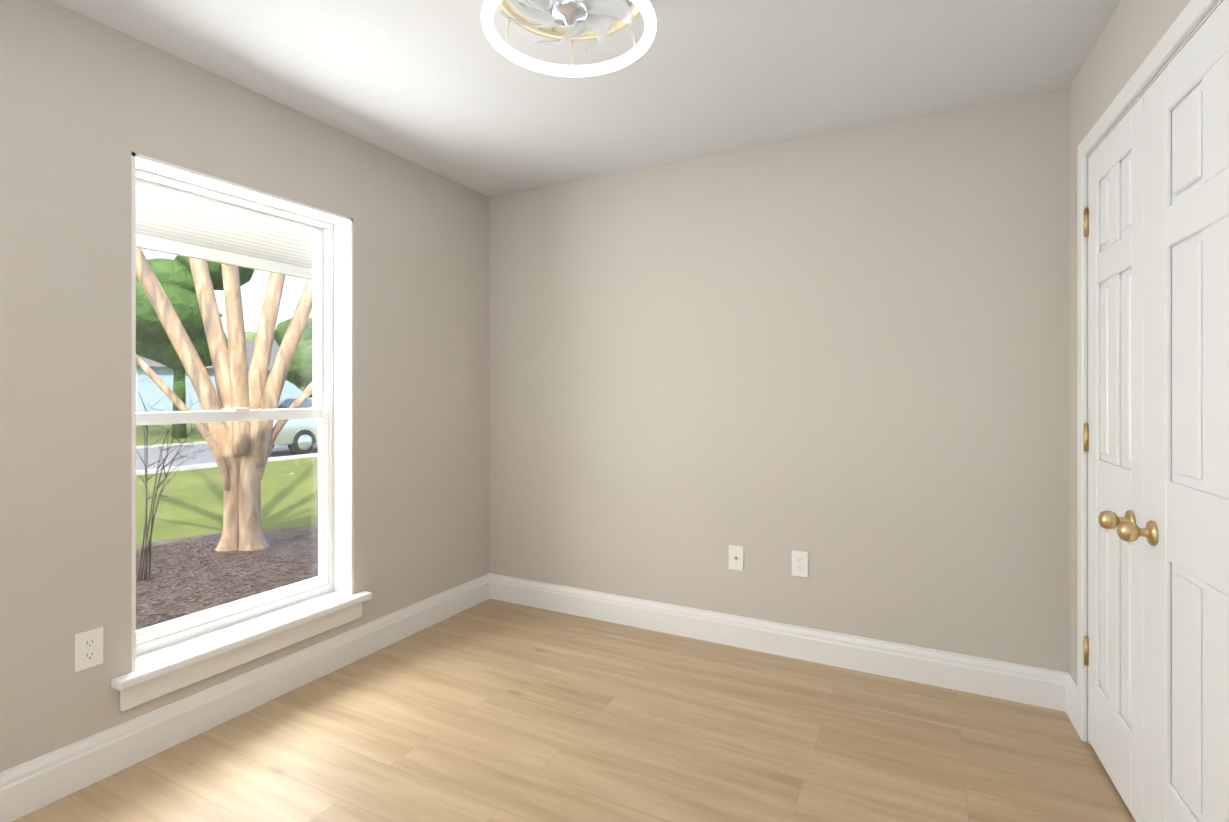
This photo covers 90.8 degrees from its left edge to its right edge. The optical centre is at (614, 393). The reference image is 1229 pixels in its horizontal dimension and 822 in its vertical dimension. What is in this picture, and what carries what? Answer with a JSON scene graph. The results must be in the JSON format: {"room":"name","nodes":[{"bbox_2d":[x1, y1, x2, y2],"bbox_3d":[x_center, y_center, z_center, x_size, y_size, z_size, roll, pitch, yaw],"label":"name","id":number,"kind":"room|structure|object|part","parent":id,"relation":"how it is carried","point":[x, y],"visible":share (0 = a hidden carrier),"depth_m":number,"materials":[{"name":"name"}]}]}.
{"room":"empty bedroom","nodes":[
{"label":"empty bedroom","id":0,"kind":"room"},
{"bbox_2d":[0,0,488,771],"bbox_3d":[-1.688,0.230,2.042,0.200,2.820,4.085,0,0,27],"label":"wall","id":1,"kind":"structure","parent":0,"point":[88,106],"depth_m":1.98,"materials":[{"name":"beige paint"}]},
{"bbox_2d":[75,627,102,671],"bbox_3d":[-1.645,0.800,1.899,0.006,0.116,0.072,0,0,27],"label":"duplex electrical outlet","id":2,"kind":"object","parent":1,"relation":"attached to","point":[89,649],"visible":1,"depth_m":1.90,"materials":[{"name":"white plastic"}]},
{"bbox_2d":[136,190,312,279],"bbox_3d":[-2.430,-1.058,2.990,1.989,0.235,7.685,0,0,27],"label":"soffit","id":3,"kind":"structure","parent":1,"relation":"attached to","point":[223,254],"depth_m":3.96,"materials":[{"name":"plastic"}]},
{"bbox_2d":[111,152,371,710],"bbox_3d":[-1.456,0.116,2.420,0.253,1.832,0.990,0,0,27],"label":"window unit","id":4,"kind":"structure","parent":1,"relation":"in","point":[168,633],"depth_m":2.50,"materials":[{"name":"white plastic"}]},
{"bbox_2d":[0,573,491,821],"bbox_3d":[-1.592,1.147,1.993,0.017,0.146,3.685,0,0,27],"label":"baseboard","id":5,"kind":"structure","parent":1,"relation":"attached to","point":[32,785],"depth_m":2.19,"materials":[{"name":"white wood"}]},
{"bbox_2d":[12,599,1135,821],"bbox_3d":[-0.170,1.270,1.255,3.620,0.100,4.085,0,0,27],"label":"floor","id":6,"kind":"structure","parent":0,"point":[494,711],"depth_m":2.10,"materials":[{"name":"brown wood"}]},
{"bbox_2d":[51,0,1120,196],"bbox_3d":[-0.170,-1.240,1.254,3.620,0.120,4.085,0,0,27],"label":"ceiling","id":7,"kind":"structure","parent":0,"point":[446,89],"depth_m":2.20,"materials":[{"name":"white paint"}]},
{"bbox_2d":[481,0,656,76],"bbox_3d":[-0.126,-1.096,1.708,0.489,0.166,0.489,0,0,27],"label":"fan light","id":8,"kind":"object","parent":7,"relation":"attached to","point":[572,13],"visible":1,"depth_m":1.79,"materials":[{"name":"white"}]},
{"bbox_3d":[-0.126,-1.084,1.708,0.112,0.092,0.112,0,0,27],"label":"motor","id":9,"kind":"part","parent":8,"relation":"part of","materials":[{"name":"silver metal"}]},
{"bbox_2d":[489,87,1069,672],"bbox_3d":[0.547,0.070,3.071,3.220,2.500,0.200,0,0,27],"label":"wall","id":10,"kind":"structure","parent":0,"point":[841,359],"depth_m":2.77,"materials":[{"name":"beige paint"}]},
{"bbox_2d":[729,545,742,570],"bbox_3d":[0.586,0.795,2.929,0.072,0.116,0.016,0,0,27],"label":"outlet","id":11,"kind":"object","parent":10,"relation":"attached to","point":[735,557],"visible":1,"depth_m":2.93,"materials":[{"name":"white plastic"}]},
{"bbox_2d":[492,574,1067,710],"bbox_3d":[0.510,1.147,2.968,2.790,0.146,0.017,0,0,27],"label":"baseboard","id":12,"kind":"structure","parent":10,"relation":"attached to","point":[1036,686],"depth_m":2.76,"materials":[{"name":"white wood"}]},
{"bbox_2d":[792,550,807,577],"bbox_3d":[0.854,0.785,2.795,0.072,0.116,0.006,0,0,27],"label":"duplex electrical outlet","id":13,"kind":"object","parent":10,"relation":"attached to","point":[799,563],"visible":1,"depth_m":2.79,"materials":[{"name":"white plastic"}]},
{"bbox_2d":[1070,0,1190,741],"bbox_3d":[1.072,0.071,0.575,0.200,2.500,3.805,0,0,24],"label":"wall","id":14,"kind":"structure","parent":0,"point":[1133,33],"depth_m":2.08,"materials":[{"name":"beige paint"}]},
{"bbox_2d":[1065,672,1076,730],"bbox_3d":[0.990,1.147,0.658,0.016,0.146,3.688,0,0,24],"label":"baseboard","id":15,"kind":"structure","parent":14,"relation":"attached to","point":[1071,698],"depth_m":2.26,"materials":[{"name":"white wood"}]},
{"bbox_2d":[1084,207,1088,665],"bbox_3d":[1.645,0.148,2.113,0.013,1.595,0.022,0,0,24],"label":"far closet door hinges","id":16,"kind":"object","parent":14,"relation":"attached to","point":[1086,436],"visible":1,"depth_m":2.11,"materials":[{"name":"gold metal"}]},
{"bbox_2d":[1089,94,1143,821],"bbox_3d":[1.528,0.193,1.892,0.110,2.030,0.495,0,0,24],"label":"closet door","id":17,"kind":"structure","parent":14,"relation":"in","point":[1116,498],"depth_m":1.85,"materials":[{"name":"white wood"}]},
{"bbox_2d":[1100,159,1130,720],"bbox_3d":[1.554,0.133,1.880,0.010,1.636,0.269,0,0,24],"label":"panels","id":18,"kind":"object","parent":17,"relation":"attached to","point":[1126,450],"visible":0.79,"depth_m":1.81,"materials":[{"name":"white wood"}]},
{"bbox_3d":[1.446,0.366,1.751,0.076,0.066,0.066,0,0,24],"label":"knob","id":19,"kind":"part","parent":17,"relation":"part of","materials":[{"name":"gold metal"}]},
{"bbox_2d":[1077,0,1217,741],"bbox_3d":[1.376,0.166,1.520,0.018,2.108,1.430,0,0,24],"label":"trim","id":20,"kind":"structure","parent":14,"relation":"attached to","point":[1190,17],"depth_m":2.12,"materials":[{"name":"white wood"}]},
{"bbox_2d":[1117,0,1228,821],"bbox_3d":[1.261,0.193,1.299,0.110,2.030,0.800,0,0,24],"label":"closet door","id":21,"kind":"structure","parent":14,"relation":"in","point":[1184,532],"depth_m":1.42,"materials":[{"name":"white wood"}]},
{"bbox_3d":[1.381,0.366,1.607,0.076,0.066,0.066,0,0,24],"label":"knob","id":22,"kind":"part","parent":21,"relation":"part of","materials":[{"name":"gold metal"}]},
{"bbox_2d":[1172,91,1201,813],"bbox_3d":[1.288,0.133,1.287,0.010,1.636,0.462,0,0,24],"label":"panels","id":23,"kind":"object","parent":21,"relation":"attached to","point":[1187,462],"visible":0.94,"depth_m":1.42,"materials":[{"name":"white wood"}]},
{"label":"outside","id":24,"kind":"structure","parent":0,"visible":0},
{"bbox_2d":[136,423,317,629],"bbox_3d":[-37.446,1.533,30.621,90.000,0.001,120.000,0,0,27],"label":"lawn","id":25,"kind":"structure","parent":24,"point":[194,552],"depth_m":6.40,"materials":[{"name":"green plant"}]},
{"bbox_2d":[136,377,224,580],"bbox_3d":[-3.693,0.719,5.160,0.666,1.704,0.908,0,0,27],"label":"bare shrub","id":26,"kind":"object","parent":25,"relation":"on","point":[145,533],"depth_m":5.03,"materials":[{"name":"brown plant"}]},
{"bbox_2d":[136,338,308,411],"bbox_3d":[-26.151,-1.044,38.281,7.800,5.250,10.800,0,0,27],"label":"neighbouring house","id":27,"kind":"structure","parent":25,"relation":"on","point":[190,393],"depth_m":33.48,"materials":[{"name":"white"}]},
{"bbox_2d":[136,248,312,551],"bbox_3d":[-3.686,-1.896,5.962,3.608,7.043,5.016,0,0,27],"label":"crape myrtle","id":28,"kind":"object","parent":25,"relation":"on","point":[222,346],"depth_m":5.98,"materials":[{"name":"brown plant"}]},
{"bbox_2d":[136,255,312,438],"bbox_3d":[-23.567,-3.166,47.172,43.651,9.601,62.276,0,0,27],"label":"tree","id":29,"kind":"object","parent":25,"relation":"on","point":[174,291],"depth_m":20.24,"materials":[{"name":"green plant"}]},
{"bbox_2d":[136,441,317,474],"bbox_3d":[-10.059,1.527,16.418,6.460,0.120,120.000,0,0,27],"label":"curb","id":30,"kind":"object","parent":25,"relation":"on","point":[189,467],"depth_m":12.74,"materials":[{"name":"grey concrete"}]},
{"bbox_2d":[245,332,275,341],"bbox_3d":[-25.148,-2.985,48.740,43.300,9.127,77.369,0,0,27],"label":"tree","id":31,"kind":"object","parent":25,"relation":"on","point":[250,336],"depth_m":59.73,"materials":[{"name":"green plant"}]},
{"bbox_2d":[136,443,317,470],"bbox_3d":[-10.059,1.556,16.418,6.100,0.062,120.000,0,0,27],"label":"street","id":32,"kind":"structure","parent":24,"point":[277,450],"depth_m":15.20,"materials":[{"name":"grey asphalt"}]},
{"bbox_2d":[272,398,317,454],"bbox_3d":[-7.756,0.809,16.623,1.784,1.430,4.609,0,0,27],"label":"car","id":33,"kind":"object","parent":32,"relation":"on","point":[309,433],"depth_m":14.90,"materials":[{"name":"silver metal"}]},
{"bbox_3d":[-7.817,0.300,16.506,1.768,0.410,2.320,0,0,27],"label":"glass","id":34,"kind":"part","parent":33,"relation":"part of","materials":[{"name":"grey"}]}
]}

